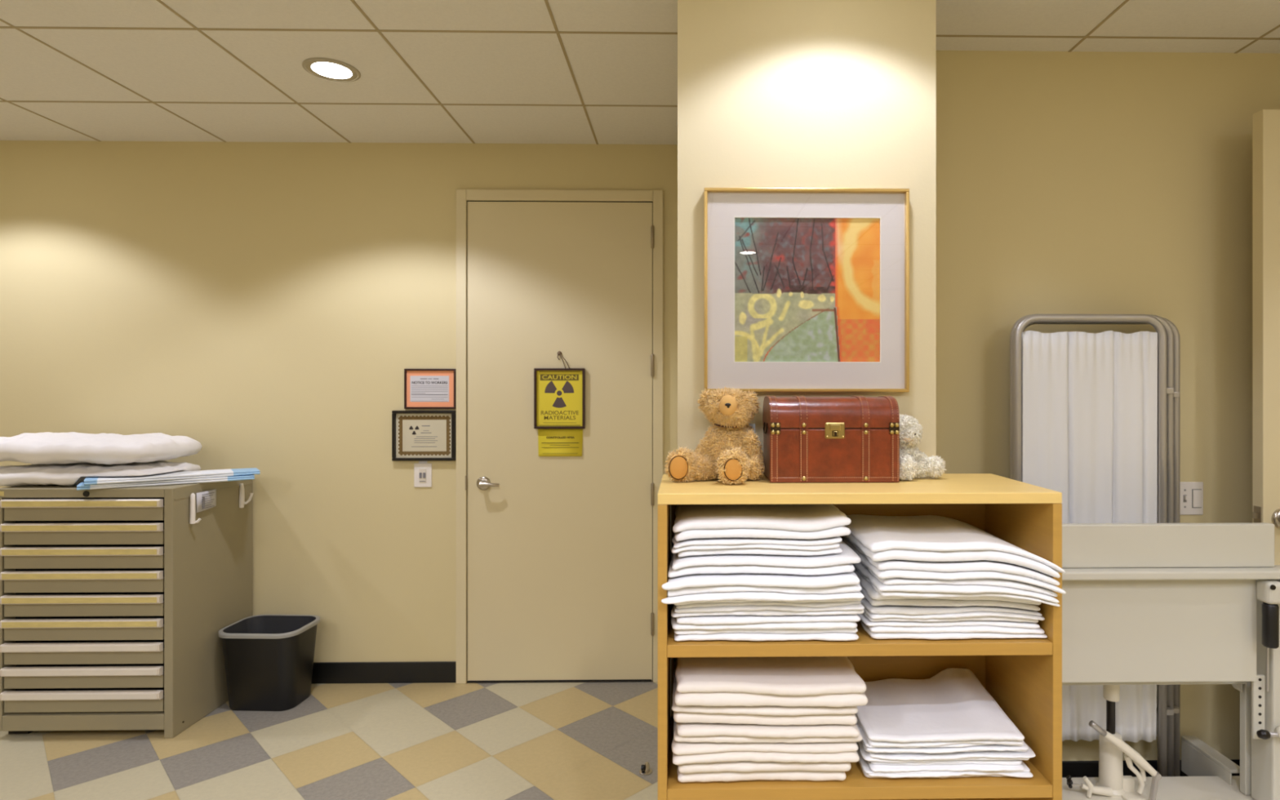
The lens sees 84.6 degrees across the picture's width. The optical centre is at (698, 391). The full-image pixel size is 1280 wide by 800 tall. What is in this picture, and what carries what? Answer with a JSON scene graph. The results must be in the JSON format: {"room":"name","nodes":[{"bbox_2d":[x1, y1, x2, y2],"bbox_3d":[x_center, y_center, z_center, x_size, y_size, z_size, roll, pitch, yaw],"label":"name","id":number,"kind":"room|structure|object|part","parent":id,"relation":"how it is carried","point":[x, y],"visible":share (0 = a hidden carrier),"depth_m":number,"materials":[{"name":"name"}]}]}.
{"room":"radiology room","nodes":[
{"label":"radiology room","id":0,"kind":"room"},
{"bbox_2d":[0,680,657,799],"bbox_3d":[-0.763,1.456,-0.556,8.087,0.080,8.719,0,0,-1],"label":"floor","id":1,"kind":"structure","parent":0,"point":[549,740],"depth_m":2.77,"materials":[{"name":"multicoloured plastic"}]},
{"bbox_2d":[0,479,252,737],"bbox_3d":[-2.510,0.905,3.112,0.719,1.022,0.550,0,0,-1],"label":"base cabinet","id":2,"kind":"object","parent":1,"relation":"on","point":[114,606],"visible":0.88,"depth_m":2.86,"materials":[{"name":"beige metal"}]},
{"bbox_3d":[-2.507,1.236,2.850,0.637,0.034,0.022,0,0,-1],"label":"handle","id":3,"kind":"part","parent":2,"relation":"part of","materials":[{"name":"silver metal"}]},
{"bbox_3d":[-2.507,1.138,2.850,0.637,0.034,0.022,0,0,-1],"label":"handle","id":4,"kind":"part","parent":2,"relation":"part of","materials":[{"name":"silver metal"}]},
{"bbox_3d":[-2.507,1.040,2.850,0.637,0.034,0.022,0,0,-1],"label":"handle","id":5,"kind":"part","parent":2,"relation":"part of","materials":[{"name":"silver metal"}]},
{"bbox_3d":[-2.507,0.943,2.850,0.637,0.034,0.022,0,0,-1],"label":"handle","id":6,"kind":"part","parent":2,"relation":"part of","materials":[{"name":"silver metal"}]},
{"bbox_3d":[-2.507,0.845,2.850,0.637,0.034,0.022,0,0,-1],"label":"handle","id":7,"kind":"part","parent":2,"relation":"part of","materials":[{"name":"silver metal"}]},
{"bbox_3d":[-2.507,0.747,2.850,0.637,0.034,0.022,0,0,-1],"label":"handle","id":8,"kind":"part","parent":2,"relation":"part of","materials":[{"name":"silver metal"}]},
{"bbox_3d":[-2.507,0.649,2.850,0.637,0.034,0.022,0,0,-1],"label":"handle","id":9,"kind":"part","parent":2,"relation":"part of","materials":[{"name":"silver metal"}]},
{"bbox_3d":[-2.507,0.552,2.850,0.637,0.034,0.022,0,0,-1],"label":"handle","id":10,"kind":"part","parent":2,"relation":"part of","materials":[{"name":"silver metal"}]},
{"bbox_3d":[-2.507,0.454,2.850,0.637,0.034,0.022,0,0,-1],"label":"handle","id":11,"kind":"part","parent":2,"relation":"part of","materials":[{"name":"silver metal"}]},
{"bbox_3d":[-2.510,1.279,2.874,0.639,0.057,0.026,0,0,-1],"label":"drawer","id":12,"kind":"part","parent":2,"relation":"part of","materials":[{"name":"beige metal"}]},
{"bbox_3d":[-2.510,1.181,2.874,0.639,0.057,0.026,0,0,-1],"label":"drawer","id":13,"kind":"part","parent":2,"relation":"part of","materials":[{"name":"beige metal"}]},
{"bbox_3d":[-2.510,1.083,2.874,0.639,0.057,0.026,0,0,-1],"label":"drawer","id":14,"kind":"part","parent":2,"relation":"part of","materials":[{"name":"beige metal"}]},
{"bbox_3d":[-2.510,0.986,2.874,0.639,0.057,0.026,0,0,-1],"label":"drawer","id":15,"kind":"part","parent":2,"relation":"part of","materials":[{"name":"beige metal"}]},
{"bbox_3d":[-2.510,0.888,2.874,0.639,0.057,0.026,0,0,-1],"label":"drawer","id":16,"kind":"part","parent":2,"relation":"part of","materials":[{"name":"beige metal"}]},
{"bbox_3d":[-2.510,0.790,2.874,0.639,0.057,0.026,0,0,-1],"label":"drawer","id":17,"kind":"part","parent":2,"relation":"part of","materials":[{"name":"beige metal"}]},
{"bbox_3d":[-2.510,0.693,2.874,0.639,0.057,0.026,0,0,-1],"label":"drawer","id":18,"kind":"part","parent":2,"relation":"part of","materials":[{"name":"beige metal"}]},
{"bbox_3d":[-2.510,0.595,2.874,0.639,0.057,0.026,0,0,-1],"label":"drawer","id":19,"kind":"part","parent":2,"relation":"part of","materials":[{"name":"beige metal"}]},
{"bbox_3d":[-2.510,0.497,2.874,0.639,0.057,0.026,0,0,-1],"label":"drawer","id":20,"kind":"part","parent":2,"relation":"part of","materials":[{"name":"beige metal"}]},
{"bbox_2d":[0,460,200,486],"bbox_3d":[-2.669,0.348,3.089,0.760,0.088,0.430,0,0,-1],"label":"folded blanket","id":21,"kind":"object","parent":2,"relation":"on","point":[63,474],"visible":0.67,"depth_m":2.92,"materials":[{"name":"white fabric"}]},
{"bbox_2d":[0,431,202,464],"bbox_3d":[-2.669,0.241,3.094,0.760,0.128,0.440,0,0,0],"label":"pillow","id":22,"kind":"object","parent":21,"relation":"on","point":[47,447],"visible":1,"depth_m":2.92,"materials":[{"name":"white fabric"}]},
{"bbox_2d":[76,474,254,490],"bbox_3d":[-2.276,0.383,3.027,0.600,0.020,0.158,0,0,-35],"label":"pad","id":23,"kind":"object","parent":2,"relation":"on","point":[81,486],"visible":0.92,"depth_m":2.96,"materials":[{"name":"white"}]},
{"bbox_2d":[84,467,260,484],"bbox_3d":[-2.262,0.363,3.040,0.600,0.020,0.158,0,0,-38],"label":"pad","id":24,"kind":"object","parent":23,"relation":"on","point":[232,472],"visible":0.99,"depth_m":3.00,"materials":[{"name":"white"}]},
{"bbox_2d":[189,488,216,524],"bbox_3d":[-2.131,0.492,3.035,0.039,0.131,0.163,0,0,-1],"label":"paper slip","id":25,"kind":"object","parent":2,"relation":"attached to","point":[206,500],"visible":1,"depth_m":3.02,"materials":[{"name":"white"}]},
{"bbox_2d":[201,492,214,509],"bbox_3d":[-2.135,0.473,3.053,0.001,0.062,0.080,0,0,-1],"label":"print","id":26,"kind":"object","parent":25,"relation":"attached to","point":[207,498],"depth_m":3.05,"materials":[{"name":"grey paper"}]},
{"bbox_2d":[239,483,253,507],"bbox_3d":[-2.133,0.488,3.304,0.058,0.114,0.024,0,0,-21],"label":"hook","id":27,"kind":"object","parent":2,"relation":"attached to","point":[242,494],"visible":1,"depth_m":3.29,"materials":[{"name":"white plastic"}]},
{"bbox_3d":[-2.149,0.488,3.298,0.024,0.114,0.024,0,0,-1],"label":"plate","id":28,"kind":"part","parent":27,"relation":"part of","materials":[{"name":"white plastic"}]},
{"bbox_2d":[217,614,319,711],"bbox_3d":[-1.956,1.238,3.206,0.363,0.356,0.275,0,0,2],"label":"waste bin","id":29,"kind":"object","parent":1,"relation":"on","point":[268,659],"visible":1,"depth_m":3.10,"materials":[{"name":"black plastic"}]},
{"bbox_2d":[639,761,652,775],"bbox_3d":[-0.197,1.397,2.611,0.048,0.038,0.048,0,0,-1],"label":"door stop","id":30,"kind":"object","parent":1,"relation":"on","point":[645,770],"visible":1,"depth_m":2.60,"materials":[{"name":"beige rubber"}]},
{"bbox_3d":[-0.193,1.396,2.611,0.022,0.034,0.022,0,0,-1],"label":"post","id":31,"kind":"part","parent":30,"relation":"part of","materials":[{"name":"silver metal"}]},
{"bbox_2d":[657,473,1062,799],"bbox_3d":[0.364,0.822,1.767,0.917,1.188,0.370,0,0,-1],"label":"bookshelf","id":32,"kind":"object","parent":1,"relation":"on","point":[1024,676],"visible":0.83,"depth_m":1.60,"materials":[{"name":"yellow wood"}]},
{"bbox_3d":[-0.084,0.835,1.759,0.021,1.162,0.370,0,0,-1],"label":"panel","id":33,"kind":"part","parent":32,"relation":"part of","materials":[{"name":"brown wood"}]},
{"bbox_2d":[663,386,764,484],"bbox_3d":[0.041,0.106,1.806,0.260,0.239,0.216,0,0,-1],"label":"teddy bear","id":34,"kind":"object","parent":32,"relation":"on","point":[730,451],"visible":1,"depth_m":1.79},
{"bbox_2d":[676,760,851,782],"bbox_3d":[0.147,0.868,1.755,0.404,0.046,0.336,0,0,-1],"label":"sheet","id":35,"kind":"object","parent":32,"relation":"on","point":[726,771],"visible":0.31,"depth_m":1.60,"materials":[{"name":"white fabric"}]},
{"bbox_2d":[671,719,859,764],"bbox_3d":[0.153,0.824,1.750,0.434,0.040,0.347,0,0,-1],"label":"sheet","id":36,"kind":"object","parent":35,"relation":"on","point":[683,753],"visible":0.32,"depth_m":1.59,"materials":[{"name":"white fabric"}]},
{"bbox_2d":[673,711,862,742],"bbox_3d":[0.157,0.784,1.752,0.439,0.040,0.342,0,0,-1],"label":"sheet","id":37,"kind":"object","parent":36,"relation":"on","point":[686,731],"visible":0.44,"depth_m":1.60,"materials":[{"name":"white fabric"}]},
{"bbox_2d":[671,657,857,724],"bbox_3d":[0.151,0.740,1.755,0.432,0.050,0.336,0,0,-1],"label":"sheet","id":38,"kind":"object","parent":37,"relation":"on","point":[761,715],"visible":0.4,"depth_m":1.60,"materials":[{"name":"white fabric"}]},
{"bbox_2d":[675,656,867,706],"bbox_3d":[0.165,0.688,1.751,0.445,0.059,0.345,0,0,-1],"label":"folded towels","id":39,"kind":"object","parent":38,"relation":"on","point":[780,681],"visible":0.86,"depth_m":1.60,"materials":[{"name":"white fabric"}]},
{"bbox_2d":[671,607,860,641],"bbox_3d":[0.150,0.539,1.752,0.435,0.056,0.342,0,0,-1],"label":"sheet","id":40,"kind":"object","parent":32,"relation":"on","point":[725,627],"visible":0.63,"depth_m":1.59,"materials":[{"name":"white fabric"}]},
{"bbox_2d":[671,598,864,617],"bbox_3d":[0.157,0.488,1.752,0.445,0.048,0.343,0,0,-1],"label":"sheet","id":41,"kind":"object","parent":40,"relation":"on","point":[851,606],"visible":0.44,"depth_m":1.59,"materials":[{"name":"white fabric"}]},
{"bbox_2d":[661,559,864,604],"bbox_3d":[0.142,0.441,1.734,0.455,0.057,0.376,0,0,-1],"label":"sheet","id":42,"kind":"object","parent":41,"relation":"on","point":[844,585],"visible":0.61,"depth_m":1.56,"materials":[{"name":"white fabric"}]},
{"bbox_2d":[667,540,861,577],"bbox_3d":[0.148,0.396,1.747,0.440,0.050,0.351,0,0,-1],"label":"sheet","id":43,"kind":"object","parent":42,"relation":"on","point":[833,563],"visible":0.58,"depth_m":1.58,"materials":[{"name":"white fabric"}]},
{"bbox_2d":[671,532,842,557],"bbox_3d":[0.133,0.356,1.753,0.395,0.045,0.339,0,0,-1],"label":"sheet","id":44,"kind":"object","parent":43,"relation":"on","point":[701,546],"visible":0.52,"depth_m":1.60,"materials":[{"name":"white fabric"}]},
{"bbox_2d":[672,503,851,541],"bbox_3d":[0.145,0.315,1.756,0.414,0.054,0.339,0,0,-1],"label":"sheet","id":45,"kind":"object","parent":44,"relation":"on","point":[802,522],"visible":0.94,"depth_m":1.61,"materials":[{"name":"white fabric"}]},
{"bbox_2d":[762,395,899,482],"bbox_3d":[0.338,0.118,1.841,0.330,0.218,0.183,0,0,-1],"label":"chest","id":46,"kind":"object","parent":32,"relation":"on","point":[806,439],"visible":1,"depth_m":1.76,"materials":[{"name":"leather"}]},
{"bbox_3d":[0.176,0.095,1.842,0.007,0.029,0.072,0,0,-1],"label":"handle","id":47,"kind":"part","parent":46,"relation":"part of","materials":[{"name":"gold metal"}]},
{"bbox_3d":[0.193,0.091,1.754,0.025,0.029,0.002,0,0,-1],"label":"corner plate","id":48,"kind":"part","parent":46,"relation":"part of","materials":[{"name":"gold metal"}]},
{"bbox_3d":[0.341,0.052,1.845,0.322,0.078,0.173,0,0,-1],"label":"lid","id":49,"kind":"part","parent":46,"relation":"part of","materials":[{"name":"leather"}]},
{"bbox_3d":[0.342,0.097,1.757,0.050,0.040,0.005,0,0,-1],"label":"lock plate","id":50,"kind":"part","parent":46,"relation":"part of","materials":[{"name":"gold metal"}]},
{"bbox_3d":[0.492,0.091,1.760,0.025,0.029,0.002,0,0,-1],"label":"corner plate","id":51,"kind":"part","parent":46,"relation":"part of","materials":[{"name":"gold metal"}]},
{"bbox_3d":[0.364,0.907,1.761,0.874,0.028,0.357,0,0,-1],"label":"shelf","id":52,"kind":"part","parent":32,"relation":"part of","materials":[{"name":"brown wood"}]},
{"bbox_3d":[0.364,0.583,1.761,0.874,0.028,0.357,0,0,-1],"label":"shelf","id":53,"kind":"part","parent":32,"relation":"part of","materials":[{"name":"brown wood"}]},
{"bbox_2d":[899,413,946,480],"bbox_3d":[0.578,0.140,1.845,0.144,0.172,0.141,0,0,-1],"label":"teddy bear","id":54,"kind":"object","parent":32,"relation":"on","point":[913,463],"visible":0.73,"depth_m":1.82},
{"bbox_2d":[856,742,1033,777],"bbox_3d":[0.573,0.879,1.762,0.392,0.024,0.317,0,0,-1],"label":"sheet","id":55,"kind":"object","parent":32,"relation":"on","point":[865,767],"visible":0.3,"depth_m":1.61,"materials":[{"name":"white fabric"}]},
{"bbox_2d":[867,760,1024,772],"bbox_3d":[0.574,0.857,1.762,0.362,0.029,0.317,0,0,-1],"label":"sheet","id":56,"kind":"object","parent":55,"relation":"on","point":[953,765],"visible":0.27,"depth_m":1.62,"materials":[{"name":"white fabric"}]},
{"bbox_2d":[857,740,1035,762],"bbox_3d":[0.580,0.836,1.763,0.401,0.036,0.315,0,0,-1],"label":"sheet","id":57,"kind":"object","parent":56,"relation":"on","point":[979,755],"visible":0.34,"depth_m":1.62,"materials":[{"name":"white fabric"}]},
{"bbox_2d":[861,739,1028,753],"bbox_3d":[0.574,0.817,1.762,0.382,0.040,0.316,0,0,-1],"label":"sheet","id":58,"kind":"object","parent":57,"relation":"on","point":[1024,748],"visible":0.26,"depth_m":1.61,"materials":[{"name":"white fabric"}]},
{"bbox_2d":[854,713,1023,748],"bbox_3d":[0.567,0.799,1.763,0.374,0.045,0.314,0,0,-1],"label":"sheet","id":59,"kind":"object","parent":58,"relation":"on","point":[868,743],"visible":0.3,"depth_m":1.61,"materials":[{"name":"white fabric"}]},
{"bbox_2d":[856,667,1024,742],"bbox_3d":[0.568,0.779,1.759,0.362,0.053,0.322,0,0,-1],"label":"folded towel","id":60,"kind":"object","parent":59,"relation":"on","point":[953,704],"visible":0.95,"depth_m":1.72,"materials":[{"name":"white fabric"}]},
{"bbox_2d":[857,613,1047,639],"bbox_3d":[0.590,0.548,1.764,0.419,0.038,0.333,0,0,-1],"label":"sheet","id":61,"kind":"object","parent":32,"relation":"on","point":[962,629],"visible":0.45,"depth_m":1.61,"materials":[{"name":"white fabric"}]},
{"bbox_2d":[861,597,1044,622],"bbox_3d":[0.591,0.514,1.763,0.408,0.039,0.335,0,0,-1],"label":"sheet","id":62,"kind":"object","parent":61,"relation":"on","point":[884,612],"visible":0.47,"depth_m":1.61,"materials":[{"name":"white fabric"}]},
{"bbox_2d":[853,568,1040,610],"bbox_3d":[0.591,0.480,1.762,0.401,0.051,0.337,0,0,-1],"label":"sheet","id":63,"kind":"object","parent":62,"relation":"on","point":[875,598],"visible":0.34,"depth_m":1.61,"materials":[{"name":"white fabric"}]},
{"bbox_2d":[852,560,1060,606],"bbox_3d":[0.598,0.446,1.733,0.407,0.065,0.397,0,0,-1],"label":"sheet","id":64,"kind":"object","parent":63,"relation":"on","point":[899,587],"visible":0.48,"depth_m":1.55,"materials":[{"name":"white fabric"}]},
{"bbox_2d":[841,535,1066,594],"bbox_3d":[0.600,0.412,1.733,0.417,0.072,0.396,0,0,-1],"label":"sheet","id":65,"kind":"object","parent":64,"relation":"on","point":[980,569],"visible":0.52,"depth_m":1.55,"materials":[{"name":"white fabric"}]},
{"bbox_2d":[844,514,1065,577],"bbox_3d":[0.597,0.375,1.736,0.437,0.083,0.390,0,0,-1],"label":"folded towels","id":66,"kind":"object","parent":65,"relation":"on","point":[926,538],"visible":0.96,"depth_m":1.59,"materials":[{"name":"white fabric"}]},
{"bbox_3d":[0.812,0.835,1.774,0.021,1.162,0.370,0,0,-1],"label":"panel","id":67,"kind":"part","parent":32,"relation":"part of","materials":[{"name":"brown wood"}]},
{"bbox_2d":[1009,314,1180,776],"bbox_3d":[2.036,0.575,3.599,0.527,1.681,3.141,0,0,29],"label":"privacy screen","id":68,"kind":"object","parent":1,"relation":"on","point":[1095,418],"visible":0.59,"depth_m":2.35,"materials":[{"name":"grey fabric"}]},
{"bbox_2d":[1062,522,1279,799],"bbox_3d":[1.424,0.903,2.061,1.120,1.026,0.832,0,0,-1],"label":"hospital bed","id":69,"kind":"object","parent":1,"relation":"on","point":[1143,603],"visible":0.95,"depth_m":2.07,"materials":[{"name":"beige metal"}]},
{"bbox_3d":[1.160,1.217,2.191,0.016,0.036,0.037,0,0,3],"label":"star knob","id":70,"kind":"part","parent":69,"relation":"part of","materials":[{"name":"black plastic"}]},
{"bbox_3d":[1.186,1.228,2.191,0.036,0.011,0.006,0,0,-1],"label":"valve stem","id":71,"kind":"part","parent":69,"relation":"part of","materials":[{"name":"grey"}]},
{"bbox_2d":[1088,720,1106,736],"bbox_3d":[1.230,1.036,2.152,0.061,0.054,0.019,0,0,-1],"label":"lever","id":72,"kind":"object","parent":69,"relation":"attached to","point":[1091,723],"depth_m":2.15,"materials":[{"name":"grey metal"}]},
{"bbox_3d":[1.311,1.021,2.228,0.025,0.130,0.025,0,0,-1],"label":"piston rod","id":73,"kind":"part","parent":69,"relation":"part of","materials":[{"name":"black metal"}]},
{"bbox_3d":[1.327,1.112,2.154,0.169,0.142,0.028,0,0,-1],"label":"pedal lever","id":74,"kind":"part","parent":69,"relation":"part of","materials":[{"name":"beige metal"}]},
{"bbox_3d":[1.398,1.218,2.150,0.029,0.084,0.018,0,0,-1],"label":"link rod","id":75,"kind":"part","parent":69,"relation":"part of","materials":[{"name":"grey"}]},
{"bbox_3d":[1.406,1.277,1.977,1.080,0.022,0.665,0,0,-1],"label":"plate","id":76,"kind":"part","parent":69,"relation":"part of","materials":[{"name":"beige metal"}]},
{"bbox_3d":[1.259,0.701,2.077,0.790,0.314,0.020,0,0,-1],"label":"panel","id":77,"kind":"part","parent":69,"relation":"part of","materials":[{"name":"beige metal"}]},
{"bbox_3d":[1.735,1.278,2.369,0.048,0.125,0.227,0,0,-1],"label":"rail","id":78,"kind":"part","parent":69,"relation":"part of","materials":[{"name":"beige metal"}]},
{"bbox_3d":[1.726,0.905,2.208,0.025,0.718,0.025,0,0,-1],"label":"post","id":79,"kind":"part","parent":69,"relation":"part of","materials":[{"name":"beige metal"}]},
{"bbox_3d":[1.678,1.016,2.080,0.032,0.028,0.028,0,0,-1],"label":"locking knob","id":80,"kind":"part","parent":69,"relation":"part of","materials":[{"name":"black plastic"}]},
{"bbox_3d":[1.777,0.904,2.143,0.112,0.720,0.087,0,0,-1],"label":"post","id":81,"kind":"part","parent":69,"relation":"part of","materials":[{"name":"beige metal"}]},
{"bbox_3d":[1.706,0.816,2.100,0.006,0.160,0.006,0,0,-23],"label":"cable rod","id":82,"kind":"part","parent":69,"relation":"part of","materials":[{"name":"grey metal"}]},
{"bbox_3d":[1.728,1.017,2.080,0.071,0.016,0.014,0,0,-1],"label":"knob stem","id":83,"kind":"part","parent":69,"relation":"part of","materials":[{"name":"grey metal"}]},
{"bbox_2d":[0,140,677,680],"bbox_3d":[-2.323,0.051,3.460,4.476,2.730,0.120,0,0,-1],"label":"wall","id":84,"kind":"structure","parent":0,"point":[267,306],"depth_m":3.41,"materials":[{"name":"beige paint"}]},
{"bbox_2d":[311,661,456,683],"bbox_3d":[-2.818,1.365,3.387,3.283,0.102,0.008,0,0,-1],"label":"baseboard","id":85,"kind":"structure","parent":84,"relation":"attached to","point":[437,671],"depth_m":3.41,"materials":[{"name":"black plastic"}]},
{"bbox_2d":[413,461,431,487],"bbox_3d":[-1.342,0.399,3.411,0.086,0.130,0.012,0,0,-1],"label":"wall switch","id":86,"kind":"object","parent":84,"relation":"attached to","point":[422,470],"visible":1,"depth_m":3.41,"materials":[{"name":"white plastic"}]},
{"bbox_2d":[391,410,456,461],"bbox_3d":[-1.332,0.212,3.406,0.306,0.244,0.022,0,0,-1],"label":"framed certificate","id":87,"kind":"object","parent":84,"relation":"attached to","point":[416,435],"visible":1,"depth_m":3.41,"materials":[{"name":"black"}]},
{"bbox_2d":[404,368,456,408],"bbox_3d":[-1.305,-0.015,3.410,0.248,0.195,0.014,0,0,-1],"label":"framed notice","id":88,"kind":"object","parent":84,"relation":"attached to","point":[424,388],"visible":1,"depth_m":3.41,"materials":[{"name":"brown paper"}]},
{"bbox_2d":[465,201,653,682],"bbox_3d":[-0.673,0.242,3.392,0.915,2.339,0.073,0,0,-1],"label":"door","id":89,"kind":"structure","parent":84,"relation":"in","point":[560,548],"depth_m":3.42,"materials":[{"name":"beige paint"}]},
{"bbox_3d":[-1.127,0.441,3.403,0.006,0.070,0.012,0,0,-1],"label":"strike plate","id":90,"kind":"part","parent":89,"relation":"part of","materials":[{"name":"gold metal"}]},
{"bbox_3d":[-1.017,0.444,3.380,0.121,0.066,0.062,0,0,-1],"label":"handle","id":91,"kind":"part","parent":89,"relation":"part of","materials":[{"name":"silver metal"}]},
{"bbox_2d":[533,351,585,428],"bbox_3d":[-0.674,-0.011,3.405,0.245,0.377,0.023,0,0,-1],"label":"caution sign","id":92,"kind":"object","parent":89,"relation":"hanging from","point":[559,393],"visible":1,"depth_m":3.41,"materials":[{"name":"yellow"}]},
{"bbox_3d":[-0.656,-0.151,3.408,0.062,0.078,0.007,0,0,-1],"label":"hanging cord","id":93,"kind":"part","parent":92,"relation":"part of","materials":[{"name":"fabric"}]},
{"bbox_2d":[537,428,582,456],"bbox_3d":[-0.672,0.246,3.412,0.219,0.133,0.006,0,0,-1],"label":"notice","id":94,"kind":"object","parent":89,"relation":"attached to","point":[551,442],"visible":1,"depth_m":3.41,"materials":[{"name":"yellow paper"}]},
{"bbox_2d":[456,189,663,684],"bbox_3d":[-0.674,0.216,3.418,1.005,2.400,0.022,0,0,-1],"label":"trim","id":95,"kind":"structure","parent":84,"relation":"attached to","point":[463,196],"depth_m":3.40,"materials":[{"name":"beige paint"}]},
{"bbox_2d":[0,0,1279,144],"bbox_3d":[-0.771,-1.238,-0.493,7.480,0.052,8.080,0,0,-1],"label":"ceiling","id":96,"kind":"structure","parent":0,"point":[596,72],"depth_m":2.54,"materials":[{"name":"tile"}]},
{"bbox_2d":[302,57,360,82],"bbox_3d":[-1.381,-1.211,2.641,0.196,0.006,0.196,0,0,-1],"label":"recessed light","id":97,"kind":"object","parent":96,"relation":"in","point":[331,69],"visible":1,"depth_m":2.63,"materials":[{"name":"beige"}]},
{"bbox_2d":[677,0,936,457],"bbox_3d":[0.291,0.051,2.765,0.727,2.730,1.600,0,0,-1],"label":"wall column","id":98,"kind":"structure","parent":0,"point":[820,94],"depth_m":1.97,"materials":[{"name":"beige paint"}]},
{"bbox_2d":[703,187,909,391],"bbox_3d":[0.300,-0.282,1.950,0.569,0.564,0.028,0,0,-1],"label":"framed picture","id":99,"kind":"object","parent":98,"relation":"attached to","point":[806,289],"visible":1,"depth_m":1.96,"materials":[{"name":"paper"}]},
{"bbox_2d":[734,217,879,361],"bbox_3d":[0.304,-0.285,1.958,0.407,0.402,0.001,0,0,-1],"label":"print","id":100,"kind":"object","parent":99,"relation":"attached to","point":[806,289],"depth_m":1.96},
{"bbox_2d":[936,50,1279,760],"bbox_3d":[1.777,0.051,2.566,2.237,2.730,0.120,0,0,-1],"label":"wall","id":101,"kind":"structure","parent":0,"point":[1073,182],"depth_m":2.50,"materials":[{"name":"beige paint"}]},
{"bbox_2d":[1062,759,1239,777],"bbox_3d":[1.728,1.365,2.502,2.137,0.102,0.008,0,0,-1],"label":"baseboard","id":102,"kind":"structure","parent":101,"relation":"attached to","point":[1073,768],"depth_m":2.49,"materials":[{"name":"black plastic"}]},
{"bbox_2d":[1180,481,1203,515],"bbox_3d":[1.757,0.380,2.498,0.092,0.118,0.016,0,0,-1],"label":"light switch","id":103,"kind":"object","parent":101,"relation":"attached to","point":[1191,492],"visible":0.88,"depth_m":2.50,"materials":[{"name":"white plastic"}]},
{"bbox_3d":[2.916,0.051,-0.912,0.120,2.730,6.875,0,0,-1],"label":"wall","id":104,"kind":"structure","parent":0,"visible":0},
{"bbox_2d":[1252,109,1279,564],"bbox_3d":[2.316,0.236,2.309,0.928,2.340,0.113,0,0,-1],"label":"door","id":105,"kind":"structure","parent":104,"relation":"in","point":[1265,122],"depth_m":2.31,"materials":[{"name":"beige paint"}]},
{"bbox_3d":[1.863,0.411,2.335,0.002,0.060,0.029,0,0,-1],"label":"latch plate","id":106,"kind":"part","parent":105,"relation":"part of","materials":[{"name":"gold metal"}]},
{"bbox_3d":[1.927,0.418,2.280,0.068,0.068,0.068,0,0,-1],"label":"handle","id":107,"kind":"part","parent":105,"relation":"part of","materials":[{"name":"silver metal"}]}
]}

